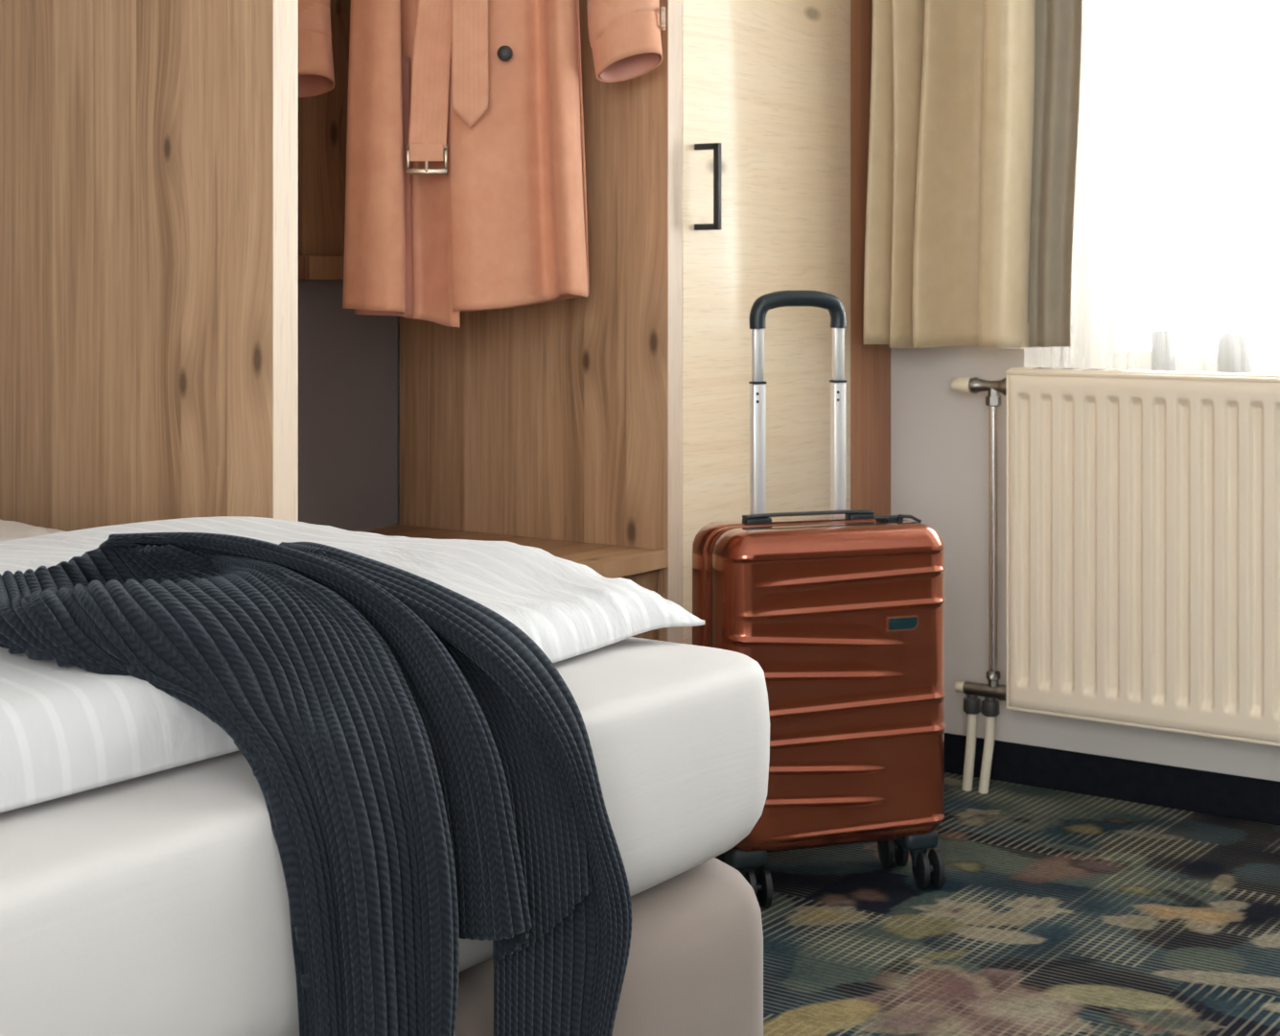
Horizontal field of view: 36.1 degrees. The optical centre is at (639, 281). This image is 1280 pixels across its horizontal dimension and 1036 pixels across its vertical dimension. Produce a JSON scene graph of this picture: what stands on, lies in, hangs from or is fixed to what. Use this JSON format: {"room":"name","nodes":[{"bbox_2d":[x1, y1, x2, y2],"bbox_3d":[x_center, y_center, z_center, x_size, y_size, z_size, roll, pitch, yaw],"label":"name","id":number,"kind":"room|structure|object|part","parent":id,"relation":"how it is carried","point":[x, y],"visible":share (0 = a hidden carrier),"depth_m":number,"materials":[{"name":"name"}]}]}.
{"room":"hotel room","nodes":[
{"label":"hotel room","id":0,"kind":"room"},
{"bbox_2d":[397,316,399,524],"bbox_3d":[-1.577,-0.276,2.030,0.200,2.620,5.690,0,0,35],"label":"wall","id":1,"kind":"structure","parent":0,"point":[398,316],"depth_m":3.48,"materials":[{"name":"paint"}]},
{"bbox_2d":[754,771,1279,1035],"bbox_3d":[0.231,0.914,0.725,4.260,0.001,5.250,0,0,35],"label":"floor","id":2,"kind":"structure","parent":0,"point":[1055,912],"depth_m":2.78,"materials":[{"name":"carpet"}]},
{"bbox_2d":[0,0,890,644],"bbox_3d":[-0.201,-0.226,3.227,0.632,2.280,1.622,0,0,35],"label":"wardrobe","id":3,"kind":"object","parent":2,"relation":"on","point":[178,340],"visible":0.38,"depth_m":3.15,"materials":[{"name":"brown wood"}]},
{"bbox_3d":[-0.671,-0.211,2.593,0.568,2.250,0.042,0,0,35],"label":"panel","id":4,"kind":"part","parent":3,"relation":"part of","materials":[{"name":"brown wood"}]},
{"bbox_3d":[-0.639,-0.024,3.094,0.016,0.039,0.813,0,0,35],"label":"rail","id":5,"kind":"part","parent":3,"relation":"part of","materials":[{"name":"brown wood"}]},
{"bbox_3d":[-0.651,-0.673,3.103,0.014,1.325,0.813,0,0,35],"label":"panel","id":6,"kind":"part","parent":3,"relation":"part of","materials":[{"name":"brown wood"}]},
{"bbox_3d":[-0.177,-0.211,3.289,0.568,2.250,0.040,0,0,35],"label":"panel","id":7,"kind":"part","parent":3,"relation":"part of","materials":[{"name":"brown wood"}]},
{"bbox_3d":[-0.095,0.647,2.955,0.018,0.384,0.401,0,0,35],"label":"drawer","id":8,"kind":"part","parent":3,"relation":"part of","materials":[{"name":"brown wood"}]},
{"bbox_3d":[0.107,-0.218,3.159,0.042,0.010,0.010,0,0,35],"label":"handle post","id":9,"kind":"part","parent":3,"relation":"part of","materials":[{"name":"black metal"}]},
{"bbox_3d":[0.107,-0.088,3.159,0.042,0.010,0.010,0,0,35],"label":"handle post","id":10,"kind":"part","parent":3,"relation":"part of","materials":[{"name":"black metal"}]},
{"bbox_3d":[0.124,-0.153,3.147,0.010,0.139,0.010,0,0,35],"label":"door handle","id":11,"kind":"part","parent":3,"relation":"part of","materials":[{"name":"black metal"}]},
{"bbox_3d":[0.219,-0.247,3.371,0.019,2.172,0.547,0,0,35],"label":"door","id":12,"kind":"part","parent":3,"relation":"part of","materials":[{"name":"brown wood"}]},
{"bbox_3d":[0.420,-0.211,3.674,0.018,2.250,0.175,0,0,35],"label":"filler panel","id":13,"kind":"part","parent":3,"relation":"part of","materials":[{"name":"brown wood"}]},
{"bbox_3d":[-0.265,-0.962,3.001,0.393,0.328,0.050,0,0,0],"label":"hanger","id":14,"kind":"object","parent":3,"relation":"hanging from","visible":0},
{"bbox_2d":[298,0,665,326],"bbox_3d":[-0.267,-0.446,3.013,0.612,1.030,0.222,0,0,0],"label":"coat","id":15,"kind":"object","parent":14,"relation":"hanging from","point":[465,182],"visible":0.95,"depth_m":2.97,"materials":[{"name":"orange fabric"}]},
{"bbox_3d":[-0.402,-0.426,3.001,0.258,0.990,0.124,0,0,0],"label":"panel","id":16,"kind":"part","parent":15,"relation":"part of","materials":[{"name":"orange fabric"}]},
{"bbox_3d":[-0.275,-0.439,3.067,0.527,0.973,0.108,0,0,0],"label":"panel","id":17,"kind":"part","parent":15,"relation":"part of","materials":[{"name":"orange fabric"}]},
{"bbox_3d":[-0.153,-0.441,2.991,0.281,0.970,0.097,0,0,-16],"label":"panel","id":18,"kind":"part","parent":15,"relation":"part of","materials":[{"name":"orange fabric"}]},
{"bbox_2d":[454,857,763,1035],"bbox_3d":[-1.041,0.714,1.332,1.421,0.401,2.071,0,0,35],"label":"bed base","id":19,"kind":"object","parent":2,"relation":"on","point":[694,966],"visible":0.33,"depth_m":1.65,"materials":[{"name":"beige fabric"}]},
{"bbox_2d":[0,636,769,1035],"bbox_3d":[-1.037,0.417,1.334,1.426,0.189,2.079,0,0,35],"label":"mattress","id":20,"kind":"object","parent":19,"relation":"on","point":[156,903],"visible":0.41,"depth_m":1.23,"materials":[{"name":"white fabric"}]},
{"bbox_2d":[0,519,64,541],"bbox_3d":[-1.353,0.298,1.733,0.408,0.044,1.864,0,0,35],"label":"pillow","id":21,"kind":"object","parent":20,"relation":"on","point":[9,529],"visible":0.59,"depth_m":2.37,"materials":[{"name":"beige fabric"}]},
{"bbox_2d":[0,515,704,812],"bbox_3d":[-0.827,0.279,1.342,0.900,0.082,1.834,0,0,35],"label":"duvet","id":22,"kind":"object","parent":20,"relation":"on","point":[67,730],"visible":0.41,"depth_m":1.67,"materials":[{"name":"white fabric"}]},
{"bbox_2d":[0,532,632,1035],"bbox_3d":[-0.294,0.470,1.461,0.456,0.550,0.440,0,0,35],"label":"throw blanket","id":23,"kind":"object","parent":22,"relation":"on","point":[427,776],"visible":1,"depth_m":1.36,"materials":[{"name":"black fabric"}]},
{"bbox_3d":[-0.269,0.336,1.501,0.451,0.286,0.153,0,0,35],"label":"panel","id":24,"kind":"part","parent":23,"relation":"part of","materials":[{"name":"black fabric"}]},
{"bbox_3d":[-0.179,0.348,1.517,0.302,0.264,0.113,0,0,35],"label":"panel","id":25,"kind":"part","parent":23,"relation":"part of","materials":[{"name":"black fabric"}]},
{"bbox_2d":[692,290,945,907],"bbox_3d":[0.270,0.463,2.981,0.360,0.901,0.198,0,0,-19],"label":"suitcase","id":26,"kind":"object","parent":2,"relation":"on","point":[841,614],"visible":0.92,"depth_m":2.91,"materials":[{"name":"orange plastic"}]},
{"bbox_3d":[0.178,0.362,2.985,0.042,0.010,0.024,0,0,-19],"label":"handle mount","id":27,"kind":"part","parent":26,"relation":"part of","materials":[{"name":"grey plastic"}]},
{"bbox_3d":[0.259,0.355,3.013,0.212,0.007,0.025,0,0,-19],"label":"carry handle","id":28,"kind":"part","parent":26,"relation":"part of","materials":[{"name":"grey plastic"}]},
{"bbox_3d":[0.340,0.362,3.041,0.042,0.010,0.024,0,0,-19],"label":"handle mount","id":29,"kind":"part","parent":26,"relation":"part of","materials":[{"name":"grey plastic"}]},
{"bbox_3d":[0.370,0.362,3.000,0.022,0.009,0.006,0,0,-19],"label":"zip pull","id":30,"kind":"part","parent":26,"relation":"part of","materials":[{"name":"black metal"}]},
{"bbox_3d":[0.391,0.507,2.922,0.047,0.017,0.002,0,0,-19],"label":"badge plate","id":31,"kind":"part","parent":26,"relation":"part of","materials":[{"name":"teal plastic"}]},
{"bbox_3d":[0.412,0.362,3.008,0.038,0.014,0.007,0,0,1],"label":"zip pull","id":32,"kind":"part","parent":26,"relation":"part of","materials":[{"name":"black metal"}]},
{"bbox_2d":[890,345,1279,781],"bbox_3d":[1.812,-0.276,2.956,4.260,2.620,0.260,0,0,35],"label":"wall","id":33,"kind":"structure","parent":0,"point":[940,434],"depth_m":3.65,"materials":[{"name":"paint"}]},
{"bbox_2d":[863,0,1082,349],"bbox_3d":[0.579,-0.672,3.515,0.154,1.587,0.413,0,0,-45],"label":"curtain","id":34,"kind":"object","parent":33,"relation":"hanging from","point":[974,107],"visible":1,"depth_m":3.50,"materials":[{"name":"beige fabric"}]},
{"bbox_2d":[944,732,1279,824],"bbox_3d":[1.987,0.878,2.667,3.640,0.072,0.012,0,0,35],"label":"baseboard","id":35,"kind":"structure","parent":33,"relation":"attached to","point":[1216,793],"depth_m":3.46,"materials":[{"name":"carpet"}]},
{"bbox_2d":[951,366,1279,792],"bbox_3d":[1.107,0.533,3.211,1.286,0.764,0.140,0,0,35],"label":"radiator","id":36,"kind":"object","parent":33,"relation":"attached to","point":[1143,506],"visible":1,"depth_m":3.32,"materials":[{"name":"metal"}]},
{"bbox_2d":[1151,329,1175,371],"bbox_3d":[0.932,0.156,3.497,0.034,0.140,0.035,0,0,35],"label":"block","id":37,"kind":"object","parent":33,"relation":"on","point":[1163,341],"visible":0.51,"depth_m":3.48,"materials":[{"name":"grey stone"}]},
{"bbox_2d":[1063,0,1279,372],"bbox_3d":[1.871,-0.530,2.988,2.600,1.512,0.100,0,0,35],"label":"window","id":38,"kind":"structure","parent":33,"relation":"attached to","point":[1099,255],"depth_m":3.67,"materials":[{"name":"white glass"}]},
{"bbox_3d":[0.844,-0.530,3.734,0.060,1.512,0.070,0,0,35],"label":"frame","id":39,"kind":"part","parent":38,"relation":"part of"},
{"bbox_2d":[1216,330,1252,372],"bbox_3d":[1.036,0.155,3.426,0.058,0.141,0.058,0,0,35],"label":"jar","id":40,"kind":"object","parent":33,"relation":"on","point":[1234,354],"visible":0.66,"depth_m":3.40,"materials":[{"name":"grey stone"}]}
]}

